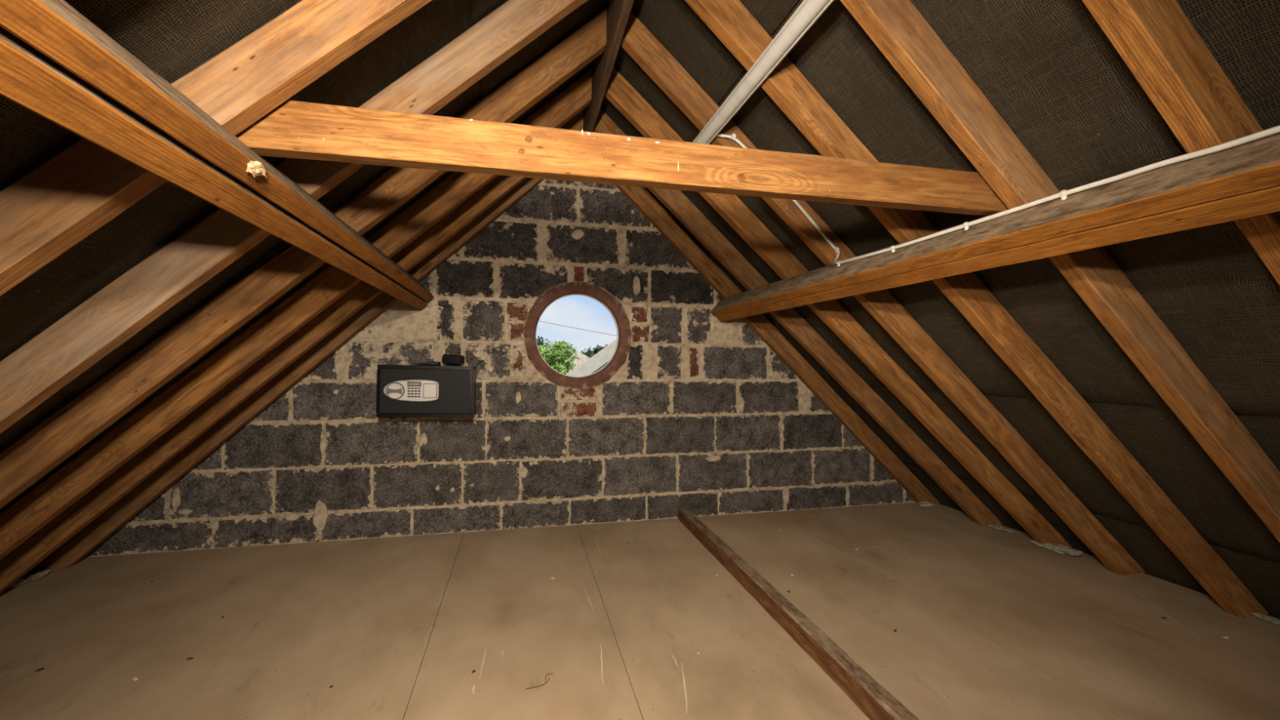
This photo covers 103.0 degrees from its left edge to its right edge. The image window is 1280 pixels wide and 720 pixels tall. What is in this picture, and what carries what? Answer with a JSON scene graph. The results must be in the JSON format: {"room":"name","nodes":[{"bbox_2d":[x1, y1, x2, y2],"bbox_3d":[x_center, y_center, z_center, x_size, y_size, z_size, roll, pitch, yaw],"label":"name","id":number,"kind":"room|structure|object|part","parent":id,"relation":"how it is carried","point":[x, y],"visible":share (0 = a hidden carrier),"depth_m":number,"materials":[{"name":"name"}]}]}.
{"room":"attic","nodes":[
{"label":"attic","id":0,"kind":"room"},
{"bbox_2d":[84,178,915,557],"bbox_3d":[-0.360,-0.096,2.958,5.439,2.564,0.136,0,0,-13],"label":"wall","id":1,"kind":"structure","parent":0,"point":[700,415],"depth_m":2.84,"materials":[{"name":"black brick"}]},
{"bbox_2d":[375,364,476,417],"bbox_3d":[-1.070,0.157,2.585,0.439,0.261,0.266,1,0,-13],"label":"safe","id":2,"kind":"object","parent":1,"relation":"attached to","point":[402,390],"depth_m":2.48,"materials":[{"name":"black metal"}]},
{"bbox_3d":[-1.174,0.148,2.438,0.077,0.077,0.008,1,0,-13],"label":"knob","id":3,"kind":"part","parent":2,"relation":"part of","materials":[{"name":"silver metal"}]},
{"bbox_3d":[-1.107,0.148,2.467,0.249,0.105,0.013,1,0,-13],"label":"keypad panel","id":4,"kind":"part","parent":2,"relation":"part of","materials":[{"name":"silver metal"}]},
{"bbox_3d":[-1.092,0.117,2.462,0.062,0.023,0.004,1,0,-13],"label":"display frame","id":5,"kind":"part","parent":2,"relation":"part of","materials":[{"name":"black rubber"}]},
{"bbox_2d":[413,361,440,364],"bbox_3d":[-1.104,0.014,2.643,0.120,0.016,0.060,0,0,-13],"label":"strap","id":6,"kind":"object","parent":2,"relation":"on","point":[427,362],"visible":1,"depth_m":2.62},
{"bbox_2d":[441,354,464,364],"bbox_3d":[-0.984,-0.004,2.684,0.101,0.054,0.092,0,0,-5],"label":"box","id":7,"kind":"object","parent":2,"relation":"on","point":[446,358],"visible":1,"depth_m":2.64,"materials":[{"name":"black plastic"}]},
{"bbox_2d":[523,280,631,389],"bbox_3d":[-0.360,-0.141,2.941,0.619,0.618,0.111,0,0,-13],"label":"window","id":8,"kind":"structure","parent":1,"relation":"in","point":[556,292],"depth_m":2.90,"materials":[{"name":"wood"}]},
{"bbox_2d":[582,0,634,132],"bbox_3d":[0.131,-1.222,0.907,0.034,0.187,4.099,0,0,-13],"label":"board","id":9,"kind":"object","parent":1,"relation":"attached to","point":[618,13],"visible":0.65,"depth_m":1.94,"materials":[{"name":"brown wood"}]},
{"bbox_2d":[0,502,1279,719],"bbox_3d":[0.289,0.990,0.221,4.950,0.125,5.503,0,0,-13],"label":"floor","id":10,"kind":"structure","parent":0,"point":[989,624],"depth_m":1.76,"materials":[{"name":"beige wood"}]},
{"bbox_2d":[8,569,49,587],"bbox_3d":[-2.517,0.900,2.088,0.061,0.033,0.155,0,0,-8],"label":"tuft","id":11,"kind":"object","parent":10,"relation":"on","point":[37,575],"visible":0.88,"depth_m":2.09,"materials":[{"name":"fabric"}]},
{"bbox_2d":[35,667,44,672],"bbox_3d":[-1.778,0.918,1.508,0.013,0.003,0.019,0,0,40],"label":"chip","id":12,"kind":"object","parent":10,"relation":"on","point":[42,668],"visible":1,"depth_m":1.51,"materials":[{"name":"brown wood"}]},
{"bbox_2d":[0,0,431,295],"bbox_3d":[-1.105,-0.206,0.821,2.392,2.253,0.055,0,0,-15],"label":"rafter","id":13,"kind":"object","parent":10,"relation":"on","point":[69,197],"visible":0.81,"depth_m":0.90,"materials":[{"name":"brown wood"}]},
{"bbox_2d":[235,99,1008,215],"bbox_3d":[0.074,-0.441,1.153,1.869,0.100,0.048,1,0,-11],"label":"beam","id":14,"kind":"structure","parent":13,"relation":"attached to","point":[293,129],"depth_m":1.10,"materials":[{"name":"brown wood"}]},
{"bbox_2d":[30,177,544,570],"bbox_3d":[-1.511,-0.201,2.550,2.392,2.253,0.054,0,0,-15],"label":"rafter","id":15,"kind":"object","parent":10,"relation":"on","point":[111,520],"visible":0.57,"depth_m":2.42,"materials":[{"name":"brown wood"}]},
{"bbox_2d":[0,109,583,593],"bbox_3d":[-1.438,-0.202,2.241,2.405,2.253,0.063,0,0,-19],"label":"rafter","id":16,"kind":"object","parent":10,"relation":"on","point":[86,509],"visible":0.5,"depth_m":2.12,"materials":[{"name":"brown wood"}]},
{"bbox_2d":[0,0,587,433],"bbox_3d":[-1.193,-0.205,1.197,2.393,2.253,0.055,0,0,-16],"label":"rafter","id":17,"kind":"object","parent":10,"relation":"on","point":[45,364],"visible":0.75,"depth_m":1.22,"materials":[{"name":"brown wood"}]},
{"bbox_2d":[0,69,591,559],"bbox_3d":[-1.363,-0.203,1.924,2.407,2.253,0.062,0,0,-19],"label":"rafter","id":18,"kind":"object","parent":10,"relation":"on","point":[20,521],"visible":0.83,"depth_m":1.86,"materials":[{"name":"brown wood"}]},
{"bbox_2d":[0,8,606,508],"bbox_3d":[-1.277,-0.204,1.556,2.400,2.253,0.059,0,0,-18],"label":"rafter","id":19,"kind":"object","parent":10,"relation":"on","point":[51,442],"visible":0.8,"depth_m":1.55,"materials":[{"name":"brown wood"}]},
{"bbox_2d":[0,0,433,310],"bbox_3d":[-0.691,-0.340,0.699,0.144,0.148,4.074,0,0,-13],"label":"purlin","id":20,"kind":"object","parent":19,"relation":"attached to","point":[56,64],"visible":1,"depth_m":0.67,"materials":[{"name":"brown wood"}]},
{"bbox_2d":[245,160,266,178],"bbox_3d":[-0.659,-0.326,0.875,0.023,0.026,0.054,0,0,-22],"label":"crust","id":21,"kind":"object","parent":20,"relation":"attached to","point":[255,167],"visible":1,"depth_m":0.86,"materials":[{"name":"beige food"}]},
{"bbox_2d":[525,673,553,688],"bbox_3d":[-0.283,0.927,1.466,0.028,0.002,0.098,0,0,37],"label":"twig","id":22,"kind":"object","parent":10,"relation":"on","point":[548,673],"visible":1,"depth_m":1.46,"materials":[{"name":"brown wood"}]},
{"bbox_2d":[614,184,940,503],"bbox_3d":[0.844,-0.182,3.146,2.389,2.253,0.050,0,0,-13],"label":"rafter","id":23,"kind":"object","parent":10,"relation":"on","point":[639,197],"visible":0.77,"depth_m":3.13,"materials":[{"name":"brown wood"}]},
{"bbox_2d":[592,107,1002,525],"bbox_3d":[0.929,-0.183,2.781,2.398,2.253,0.058,0,0,-9],"label":"rafter","id":24,"kind":"object","parent":10,"relation":"on","point":[675,201],"visible":0.83,"depth_m":2.77,"materials":[{"name":"brown wood"}]},
{"bbox_2d":[678,506,919,719],"bbox_3d":[0.534,0.900,1.724,0.055,0.077,2.619,0,0,-12],"label":"batten","id":25,"kind":"object","parent":10,"relation":"on","point":[877,703],"visible":1,"depth_m":1.62,"materials":[{"name":"brown wood"}]},
{"bbox_2d":[604,66,1072,547],"bbox_3d":[1.015,-0.184,2.416,2.398,2.253,0.058,0,0,-9],"label":"rafter","id":26,"kind":"object","parent":10,"relation":"on","point":[619,91],"visible":0.78,"depth_m":2.40,"materials":[{"name":"brown wood"}]},
{"bbox_2d":[620,11,1145,575],"bbox_3d":[1.092,-0.185,2.087,2.394,2.253,0.055,0,0,-10],"label":"rafter","id":27,"kind":"object","parent":10,"relation":"on","point":[637,41],"visible":0.8,"depth_m":2.07,"materials":[{"name":"brown wood"}]},
{"bbox_2d":[710,124,1279,321],"bbox_3d":[0.958,-0.307,1.097,0.144,0.144,4.094,0,0,-13],"label":"purlin","id":28,"kind":"object","parent":27,"relation":"attached to","point":[1242,181],"visible":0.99,"depth_m":1.08,"materials":[{"name":"brown wood"}]},
{"bbox_2d":[716,125,1279,266],"bbox_3d":[0.846,-0.596,0.602,0.510,0.498,2.782,0,0,-13],"label":"cable","id":29,"kind":"object","parent":28,"relation":"attached to","point":[1064,193],"visible":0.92,"depth_m":1.12,"materials":[{"name":"white plastic"}]},
{"bbox_2d":[916,501,933,506],"bbox_3d":[1.847,0.936,3.299,0.120,0.032,0.098,0,0,-13],"label":"tuft","id":30,"kind":"object","parent":10,"relation":"on","point":[922,504],"visible":1,"depth_m":3.28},
{"bbox_2d":[684,0,1268,617],"bbox_3d":[1.184,-0.186,1.695,2.392,2.253,0.053,0,0,-11],"label":"rafter","id":31,"kind":"object","parent":10,"relation":"on","point":[735,26],"visible":0.86,"depth_m":1.69,"materials":[{"name":"brown wood"}]},
{"bbox_2d":[693,0,834,144],"bbox_3d":[0.509,-0.844,0.805,0.064,0.063,2.530,0,0,-13],"label":"tube light","id":32,"kind":"object","parent":31,"relation":"attached to","point":[809,11],"visible":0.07,"depth_m":1.42,"materials":[{"name":"white plastic"}]},
{"bbox_2d":[987,524,1013,533],"bbox_3d":[2.016,0.941,2.841,0.078,0.020,0.132,0,0,-13],"label":"tuft","id":33,"kind":"object","parent":10,"relation":"on","point":[994,526],"visible":1,"depth_m":2.83,"materials":[{"name":"fabric"}]},
{"bbox_2d":[1028,538,1082,555],"bbox_3d":[2.062,0.932,2.539,0.097,0.036,0.227,1,0,-22],"label":"tuft","id":34,"kind":"object","parent":10,"relation":"on","point":[1060,548],"visible":0.89,"depth_m":2.50,"materials":[{"name":"fabric"}]},
{"bbox_2d":[840,0,1279,542],"bbox_3d":[1.270,-0.187,1.332,2.390,2.253,0.051,0,0,-12],"label":"rafter","id":35,"kind":"object","parent":10,"relation":"on","point":[898,29],"visible":0.88,"depth_m":1.28,"materials":[{"name":"brown wood"}]},
{"bbox_2d":[1081,0,1279,285],"bbox_3d":[1.349,-0.188,0.994,2.389,2.253,0.050,0,0,-13],"label":"rafter","id":36,"kind":"object","parent":10,"relation":"on","point":[1156,40],"visible":0.67,"depth_m":0.89,"materials":[{"name":"brown wood"}]},
{"bbox_2d":[1252,612,1279,625],"bbox_3d":[2.288,0.939,1.847,0.059,0.018,0.091,0,0,3],"label":"tuft","id":37,"kind":"object","parent":10,"relation":"on","point":[1269,619],"visible":1,"depth_m":1.84,"materials":[{"name":"fabric"}]},
{"bbox_2d":[0,0,1279,619],"bbox_3d":[0.268,-0.112,0.284,5.474,2.581,5.630,0,0,-13],"label":"ceiling","id":38,"kind":"structure","parent":0,"point":[1048,68],"depth_m":1.38,"materials":[{"name":"fabric"}]},
{"label":"outside","id":39,"kind":"structure","parent":0,"visible":0},
{"bbox_3d":[-14.137,6.408,59.937,120.000,0.200,116.800,0,0,-13],"label":"ground","id":40,"kind":"structure","parent":39,"visible":0},
{"bbox_2d":[536,336,548,354],"bbox_3d":[-8.265,2.068,41.281,4.088,8.391,3.970,0,0,-13],"label":"tree","id":41,"kind":"object","parent":40,"relation":"on","point":[540,342],"visible":0.06,"depth_m":41.06,"materials":[{"name":"green plant"}]},
{"bbox_2d":[537,340,580,374],"bbox_3d":[-1.881,2.867,10.862,1.657,6.597,1.668,0,0,-13],"label":"tree","id":42,"kind":"object","parent":40,"relation":"on","point":[556,357],"visible":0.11,"depth_m":10.81,"materials":[{"name":"green plant"}]},
{"bbox_2d":[546,343,590,374],"bbox_3d":[-4.025,2.640,26.782,8.600,7.165,8.000,0,0,-13],"label":"house","id":43,"kind":"structure","parent":40,"relation":"on","point":[583,357],"depth_m":25.49,"materials":[{"name":"tile"}]},
{"bbox_2d":[580,346,593,357],"bbox_3d":[-4.181,2.564,44.191,2.616,7.483,2.879,0,0,-13],"label":"tree","id":44,"kind":"object","parent":40,"relation":"on","point":[588,353],"visible":0.06,"depth_m":43.73,"materials":[{"name":"green plant"}]},
{"bbox_2d":[567,338,617,376],"bbox_3d":[1.710,1.795,18.461,10.999,8.856,7.230,0,0,-13],"label":"house","id":45,"kind":"structure","parent":40,"relation":"on","point":[600,359],"depth_m":14.09,"materials":[{"name":"tile"}]},
{"bbox_2d":[590,343,607,357],"bbox_3d":[-2.606,2.568,36.457,2.973,7.423,3.205,0,0,-13],"label":"tree","id":46,"kind":"object","parent":40,"relation":"on","point":[596,350],"visible":0.07,"depth_m":36.22,"materials":[{"name":"green plant"}]},
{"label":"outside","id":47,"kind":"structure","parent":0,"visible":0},
{"bbox_2d":[538,320,617,336],"bbox_3d":[-0.914,-0.569,7.132,7.421,1.404,0.011,0,0,9],"label":"overhead wire","id":48,"kind":"object","parent":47,"point":[539,321],"visible":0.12,"depth_m":7.12,"materials":[{"name":"black metal"}]}
]}

